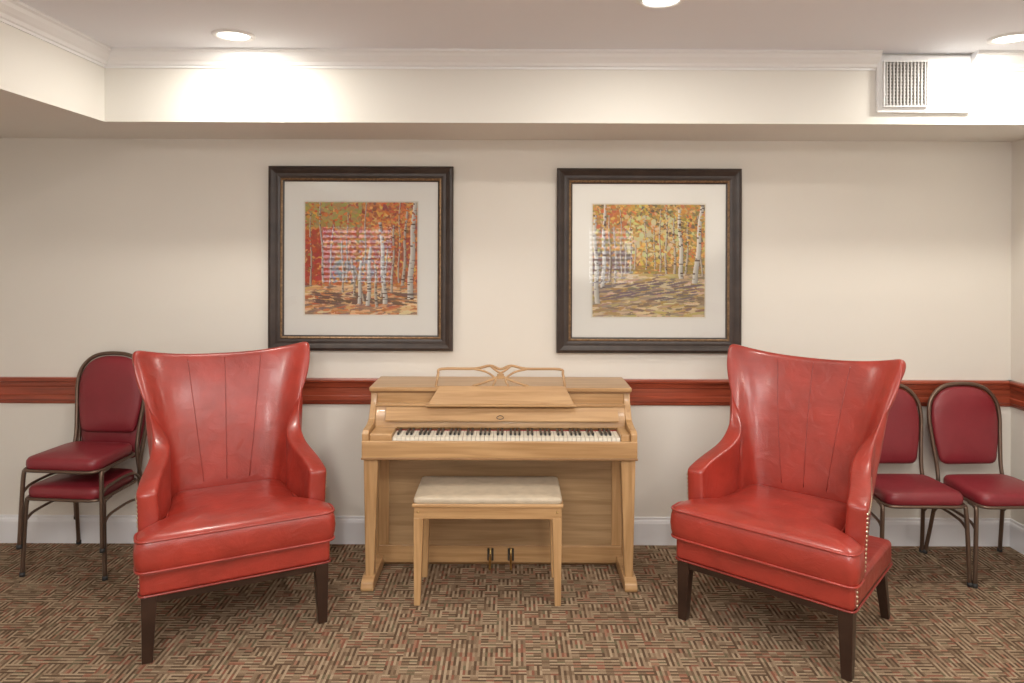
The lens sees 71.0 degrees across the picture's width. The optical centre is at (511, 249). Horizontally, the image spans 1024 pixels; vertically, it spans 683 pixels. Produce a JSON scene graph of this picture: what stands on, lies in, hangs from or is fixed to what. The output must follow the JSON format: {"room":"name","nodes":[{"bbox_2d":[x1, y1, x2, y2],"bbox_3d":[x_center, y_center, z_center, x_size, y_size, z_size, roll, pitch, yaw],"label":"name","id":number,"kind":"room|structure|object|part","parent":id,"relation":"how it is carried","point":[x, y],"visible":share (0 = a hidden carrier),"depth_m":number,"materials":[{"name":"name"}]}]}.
{"room":"music room","nodes":[
{"label":"music room","id":0,"kind":"room"},
{"bbox_2d":[0,138,1011,517],"bbox_3d":[-0.321,0.376,4.450,6.960,2.846,0.100,0,0,0],"label":"wall","id":1,"kind":"structure","parent":0,"point":[852,250],"depth_m":4.40,"materials":[{"name":"paint"}]},
{"bbox_2d":[268,166,453,350],"bbox_3d":[-0.921,0.052,4.375,1.124,1.124,0.042,0,0,0],"label":"framed picture","id":2,"kind":"object","parent":1,"relation":"attached to","point":[360,258],"visible":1,"depth_m":4.38,"materials":[{"name":"paper"}]},
{"bbox_2d":[305,202,416,314],"bbox_3d":[-0.921,0.052,4.386,0.690,0.690,0.001,0,0,0],"label":"painting","id":3,"kind":"object","parent":2,"relation":"attached to","point":[361,257],"depth_m":4.39},
{"bbox_2d":[0,515,1009,546],"bbox_3d":[-0.326,1.715,4.392,6.760,0.168,0.016,0,0,0],"label":"baseboard","id":4,"kind":"structure","parent":1,"relation":"attached to","point":[40,528],"depth_m":4.38,"materials":[{"name":"white paint"}]},
{"bbox_2d":[0,377,1011,406],"bbox_3d":[-0.323,0.866,4.382,6.760,0.160,0.036,0,0,0],"label":"trim","id":5,"kind":"structure","parent":1,"relation":"attached to","point":[690,392],"depth_m":4.38,"materials":[{"name":"brown wood"}]},
{"bbox_2d":[556,168,741,353],"bbox_3d":[0.835,0.066,4.375,1.124,1.124,0.042,0,0,0],"label":"framed picture","id":6,"kind":"object","parent":1,"relation":"attached to","point":[649,260],"visible":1,"depth_m":4.38,"materials":[{"name":"paper"}]},
{"bbox_2d":[592,205,704,316],"bbox_3d":[0.835,0.066,4.386,0.690,0.690,0.001,0,0,0],"label":"painting","id":7,"kind":"object","parent":6,"relation":"attached to","point":[649,260],"depth_m":4.39},
{"bbox_2d":[0,543,1023,682],"bbox_3d":[-0.327,1.849,0.450,6.960,0.100,8.100,0,0,0],"label":"floor","id":8,"kind":"structure","parent":0,"point":[60,622],"depth_m":3.42,"materials":[{"name":"carpet"}]},
{"bbox_2d":[16,351,146,580],"bbox_3d":[-2.430,1.203,4.126,0.508,1.181,0.524,0,0,5],"label":"stacked chairs","id":9,"kind":"object","parent":8,"relation":"on","point":[110,421],"visible":0.88,"depth_m":4.16,"materials":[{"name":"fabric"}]},
{"bbox_3d":[-2.669,1.411,3.954,0.033,0.440,0.103,0,0,23],"label":"leg","id":10,"kind":"part","parent":9,"relation":"part of","materials":[{"name":"brown metal"}]},
{"bbox_3d":[-2.667,1.571,3.976,0.033,0.440,0.103,0,0,23],"label":"leg","id":11,"kind":"part","parent":9,"relation":"part of","materials":[{"name":"brown metal"}]},
{"bbox_3d":[-2.226,1.413,3.916,0.033,0.440,0.103,0,0,-13],"label":"leg","id":12,"kind":"part","parent":9,"relation":"part of","materials":[{"name":"brown metal"}]},
{"bbox_3d":[-2.225,1.573,3.938,0.033,0.440,0.103,0,0,-13],"label":"leg","id":13,"kind":"part","parent":9,"relation":"part of","materials":[{"name":"brown metal"}]},
{"bbox_3d":[-2.414,1.123,4.309,0.486,1.021,0.105,0,0,5],"label":"frame","id":14,"kind":"part","parent":9,"relation":"part of","materials":[{"name":"brown metal"}]},
{"bbox_3d":[-2.412,1.283,4.330,0.486,1.021,0.105,0,0,5],"label":"frame","id":15,"kind":"part","parent":9,"relation":"part of","materials":[{"name":"brown metal"}]},
{"bbox_2d":[132,342,335,664],"bbox_3d":[-1.413,1.160,3.617,0.903,1.271,0.843,0,0,-27],"label":"wingback armchair","id":16,"kind":"object","parent":8,"relation":"on","point":[231,489],"visible":1,"depth_m":3.60,"materials":[{"name":"red leather"}]},
{"bbox_3d":[-1.588,1.651,3.140,0.063,0.288,0.062,0,0,-27],"label":"leg","id":17,"kind":"part","parent":16,"relation":"part of","materials":[{"name":"brown wood"}]},
{"bbox_2d":[133,479,335,572],"bbox_3d":[-1.365,1.302,3.523,0.870,0.183,0.631,0,0,-27],"label":"seat cushion","id":18,"kind":"object","parent":16,"relation":"on","point":[202,522],"depth_m":3.32,"materials":[{"name":"red leather"}]},
{"bbox_3d":[-1.385,1.445,3.562,0.820,0.116,0.643,0,0,-27],"label":"seat","id":19,"kind":"part","parent":16,"relation":"part of","materials":[{"name":"red leather"}]},
{"bbox_3d":[-1.253,1.520,3.302,0.789,0.041,0.035,0,0,-27],"label":"rail","id":20,"kind":"part","parent":16,"relation":"part of","materials":[{"name":"red leather"}]},
{"bbox_3d":[-0.927,1.653,3.477,0.063,0.288,0.062,0,0,-27],"label":"leg","id":21,"kind":"part","parent":16,"relation":"part of","materials":[{"name":"brown wood"}]},
{"bbox_2d":[412,476,562,605],"bbox_3d":[-0.123,1.524,3.800,0.764,0.552,0.372,0,0,0],"label":"piano bench","id":22,"kind":"object","parent":8,"relation":"on","point":[436,497],"visible":1,"depth_m":3.62,"materials":[{"name":"brown wood"}]},
{"bbox_3d":[-0.473,1.575,3.647,0.050,0.447,0.050,0,0,0],"label":"leg","id":23,"kind":"part","parent":22,"relation":"part of","materials":[{"name":"brown wood"}]},
{"bbox_3d":[-0.473,1.575,3.953,0.050,0.447,0.050,0,0,0],"label":"leg","id":24,"kind":"part","parent":22,"relation":"part of","materials":[{"name":"brown wood"}]},
{"bbox_3d":[-0.122,1.291,3.800,0.764,0.018,0.370,0,0,0],"label":"frame","id":25,"kind":"part","parent":22,"relation":"part of","materials":[{"name":"brown wood"}]},
{"bbox_2d":[414,476,561,503],"bbox_3d":[-0.122,1.266,3.800,0.754,0.036,0.359,0,0,0],"label":"cushion","id":26,"kind":"object","parent":22,"relation":"on","point":[431,489],"depth_m":3.73,"materials":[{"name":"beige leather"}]},
{"bbox_3d":[0.227,1.577,3.953,0.050,0.447,0.050,0,0,0],"label":"leg","id":27,"kind":"part","parent":22,"relation":"part of","materials":[{"name":"brown wood"}]},
{"bbox_3d":[0.227,1.577,3.647,0.050,0.447,0.050,0,0,0],"label":"leg","id":28,"kind":"part","parent":22,"relation":"part of","materials":[{"name":"brown wood"}]},
{"bbox_2d":[360,364,637,591],"bbox_3d":[-0.066,1.223,4.067,1.469,1.153,0.596,0,0,0],"label":"upright piano","id":29,"kind":"object","parent":8,"relation":"on","point":[581,432],"visible":0.99,"depth_m":4.01,"materials":[{"name":"brown wood"}]},
{"bbox_3d":[-0.777,1.283,4.075,0.036,0.988,0.560,0,0,0],"label":"panel","id":30,"kind":"part","parent":29,"relation":"part of","materials":[{"name":"brown wood"}]},
{"bbox_3d":[-0.750,1.425,3.847,0.077,0.635,0.078,0,0,0],"label":"leg","id":31,"kind":"part","parent":29,"relation":"part of","materials":[{"name":"brown wood"}]},
{"bbox_3d":[-0.122,1.730,4.080,0.036,0.070,0.006,0,0,0],"label":"pedal plate","id":32,"kind":"part","parent":29,"relation":"part of","materials":[{"name":"brown metal"}]},
{"bbox_3d":[-0.067,1.399,4.105,1.384,0.571,0.020,0,0,0],"label":"panel","id":33,"kind":"part","parent":29,"relation":"part of","materials":[{"name":"brown wood"}]},
{"bbox_3d":[-0.068,1.730,4.098,1.384,0.096,0.033,0,0,0],"label":"rail","id":34,"kind":"part","parent":29,"relation":"part of","materials":[{"name":"brown wood"}]},
{"bbox_3d":[-0.065,0.832,4.045,1.386,0.065,0.020,0,0,0],"label":"panel","id":35,"kind":"part","parent":29,"relation":"part of","materials":[{"name":"brown wood"}]},
{"bbox_3d":[-0.065,0.707,4.042,0.737,0.120,0.042,0,0,0],"label":"music desk frame","id":36,"kind":"part","parent":29,"relation":"part of","materials":[{"name":"brown wood"}]},
{"bbox_3d":[-0.065,0.781,4.190,1.469,0.022,0.350,0,0,0],"label":"lid","id":37,"kind":"part","parent":29,"relation":"part of","materials":[{"name":"brown wood"}]},
{"bbox_3d":[-0.065,0.796,4.187,1.457,0.011,0.326,0,0,0],"label":"lid moulding","id":38,"kind":"part","parent":29,"relation":"part of","materials":[{"name":"brown wood"}]},
{"bbox_2d":[428,386,573,403],"bbox_3d":[-0.060,0.810,3.997,0.810,0.095,0.055,0,0,0],"label":"music stand","id":39,"kind":"object","parent":29,"relation":"attached to","point":[436,394],"depth_m":3.99,"materials":[{"name":"brown wood"}]},
{"bbox_3d":[-0.007,1.730,4.080,0.036,0.070,0.006,0,0,0],"label":"pedal plate","id":40,"kind":"part","parent":29,"relation":"part of","materials":[{"name":"brown metal"}]},
{"bbox_3d":[0.616,1.430,3.847,0.077,0.635,0.078,0,0,0],"label":"leg","id":41,"kind":"part","parent":29,"relation":"part of","materials":[{"name":"brown wood"}]},
{"bbox_3d":[0.644,1.288,4.075,0.036,0.988,0.560,0,0,0],"label":"panel","id":42,"kind":"part","parent":29,"relation":"part of","materials":[{"name":"brown wood"}]},
{"bbox_2d":[670,344,905,681],"bbox_3d":[1.359,1.169,3.538,0.903,1.271,0.843,0,0,41],"label":"wingback armchair","id":43,"kind":"object","parent":8,"relation":"on","point":[781,506],"visible":1,"depth_m":3.50,"materials":[{"name":"red leather"}]},
{"bbox_3d":[0.850,1.659,3.517,0.063,0.288,0.062,0,0,41],"label":"leg","id":44,"kind":"part","parent":43,"relation":"part of","materials":[{"name":"brown wood"}]},
{"bbox_3d":[1.128,1.528,3.270,0.789,0.041,0.035,0,0,40],"label":"rail","id":45,"kind":"part","parent":43,"relation":"part of","materials":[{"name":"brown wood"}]},
{"bbox_2d":[670,484,864,586],"bbox_3d":[1.290,1.311,3.458,0.870,0.183,0.631,0,0,40],"label":"seat cushion","id":46,"kind":"object","parent":43,"relation":"on","point":[800,530],"depth_m":3.29,"materials":[{"name":"red leather"}]},
{"bbox_3d":[1.317,1.455,3.491,0.820,0.116,0.643,0,0,40],"label":"seat","id":47,"kind":"part","parent":43,"relation":"part of","materials":[{"name":"red leather"}]},
{"bbox_3d":[1.415,1.661,3.034,0.063,0.288,0.062,0,0,40],"label":"leg","id":48,"kind":"part","parent":43,"relation":"part of","materials":[{"name":"brown wood"}]},
{"bbox_3d":[1.606,1.530,3.250,0.036,0.041,0.615,0,0,41],"label":"rail","id":49,"kind":"part","parent":43,"relation":"part of","materials":[{"name":"red leather"}]},
{"bbox_3d":[1.802,1.662,3.504,0.057,0.288,0.117,0,0,40],"label":"leg","id":50,"kind":"part","parent":43,"relation":"part of","materials":[{"name":"brown wood"}]},
{"bbox_2d":[871,384,971,587],"bbox_3d":[2.224,1.300,4.077,0.508,1.021,0.502,0,0,0],"label":"chair","id":51,"kind":"object","parent":8,"relation":"on","point":[903,434],"visible":0.48,"depth_m":4.07,"materials":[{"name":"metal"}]},
{"bbox_3d":[2.000,1.587,3.896,0.033,0.440,0.103,0,0,18],"label":"leg","id":52,"kind":"part","parent":51,"relation":"part of","materials":[{"name":"brown metal"}]},
{"bbox_3d":[2.224,1.300,4.271,0.486,1.021,0.105,0,0,0],"label":"frame","id":53,"kind":"part","parent":51,"relation":"part of","materials":[{"name":"brown metal"}]},
{"bbox_3d":[2.445,1.589,3.896,0.033,0.440,0.103,0,0,-18],"label":"leg","id":54,"kind":"part","parent":51,"relation":"part of","materials":[{"name":"brown metal"}]},
{"bbox_2d":[923,382,1023,588],"bbox_3d":[2.710,1.301,4.077,0.508,1.021,0.502,0,0,-3],"label":"chair","id":55,"kind":"object","parent":8,"relation":"on","point":[964,423],"visible":0.95,"depth_m":4.25,"materials":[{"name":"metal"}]},
{"bbox_3d":[2.700,1.301,4.271,0.486,1.021,0.105,0,0,-3],"label":"frame","id":56,"kind":"part","parent":55,"relation":"part of","materials":[{"name":"brown metal"}]},
{"bbox_3d":[2.497,1.589,3.885,0.033,0.440,0.103,0,0,15],"label":"leg","id":57,"kind":"part","parent":55,"relation":"part of","materials":[{"name":"brown metal"}]},
{"bbox_2d":[18,0,1023,53],"bbox_3d":[-0.316,-1.097,0.450,6.960,0.100,8.100,0,0,0],"label":"ceiling","id":58,"kind":"structure","parent":0,"point":[889,26],"depth_m":3.31,"materials":[{"name":"white paint"}]},
{"bbox_2d":[0,22,104,121],"bbox_3d":[-2.929,-0.870,0.155,1.535,0.372,7.310,0,0,0],"label":"ceiling soffit","id":59,"kind":"structure","parent":58,"relation":"attached to","point":[40,80],"depth_m":3.40,"materials":[{"name":"white paint"}]},
{"bbox_2d":[0,0,110,67],"bbox_3d":[-2.123,-1.009,0.155,0.078,0.088,7.310,0,0,0],"label":"trim","id":60,"kind":"structure","parent":58,"relation":"attached to","point":[16,14],"depth_m":3.31,"materials":[{"name":"white"}]},
{"bbox_2d":[211,29,255,41],"bbox_3d":[-1.360,-1.046,3.510,0.204,0.010,0.204,0,0,0],"label":"recessed light","id":61,"kind":"object","parent":58,"relation":"in","point":[233,35],"visible":1,"depth_m":3.50,"materials":[{"name":"white"}]},
{"bbox_2d":[105,47,882,70],"bbox_3d":[-0.117,-1.002,3.771,4.090,0.088,0.078,0,0,0],"label":"trim","id":62,"kind":"structure","parent":58,"relation":"attached to","point":[119,57],"depth_m":3.77,"materials":[{"name":"white"}]},
{"bbox_2d":[0,54,1023,141],"bbox_3d":[-0.317,-0.861,4.105,6.760,0.372,0.590,0,0,0],"label":"ceiling soffit","id":63,"kind":"structure","parent":58,"relation":"attached to","point":[141,103],"depth_m":3.81,"materials":[{"name":"white paint"}]},
{"bbox_2d":[876,55,970,112],"bbox_3d":[2.176,-0.876,3.792,0.495,0.304,0.035,0,0,0],"label":"ceiling vent","id":64,"kind":"object","parent":63,"relation":"in","point":[904,83],"visible":0.95,"depth_m":3.79,"materials":[{"name":"white metal"}]},
{"bbox_2d":[636,0,684,8],"bbox_3d":[0.621,-1.039,2.990,0.204,0.010,0.204,0,0,0],"label":"recessed light","id":65,"kind":"object","parent":58,"relation":"in","point":[652,4],"visible":1,"depth_m":3.03,"materials":[{"name":"white"}]},
{"bbox_2d":[969,50,1023,70],"bbox_3d":[2.744,-0.992,3.771,0.640,0.088,0.078,0,0,0],"label":"trim","id":66,"kind":"structure","parent":58,"relation":"attached to","point":[981,60],"depth_m":3.77,"materials":[{"name":"white paint"}]},
{"bbox_2d":[986,31,1023,44],"bbox_3d":[2.438,-1.032,3.510,0.204,0.010,0.204,0,0,0],"label":"recessed light","id":67,"kind":"object","parent":58,"relation":"in","point":[1013,37],"visible":1,"depth_m":3.51,"materials":[{"name":"white"}]},
{"bbox_2d":[1010,139,1023,524],"bbox_3d":[3.109,0.388,0.450,0.100,2.846,7.900,0,0,0],"label":"wall","id":68,"kind":"structure","parent":0,"point":[1017,206],"depth_m":4.34,"materials":[{"name":"paint"}]},
{"bbox_2d":[1007,380,1023,410],"bbox_3d":[3.039,0.878,0.450,0.036,0.160,7.900,0,0,0],"label":"trim","id":69,"kind":"structure","parent":68,"relation":"attached to","point":[1016,388],"depth_m":4.32,"materials":[{"name":"brown wood"}]},
{"bbox_2d":[1010,518,1023,554],"bbox_3d":[3.046,1.727,0.450,0.016,0.168,7.900,0,0,0],"label":"baseboard","id":70,"kind":"structure","parent":68,"relation":"attached to","point":[1016,528],"depth_m":4.32,"materials":[{"name":"white paint"}]}
]}

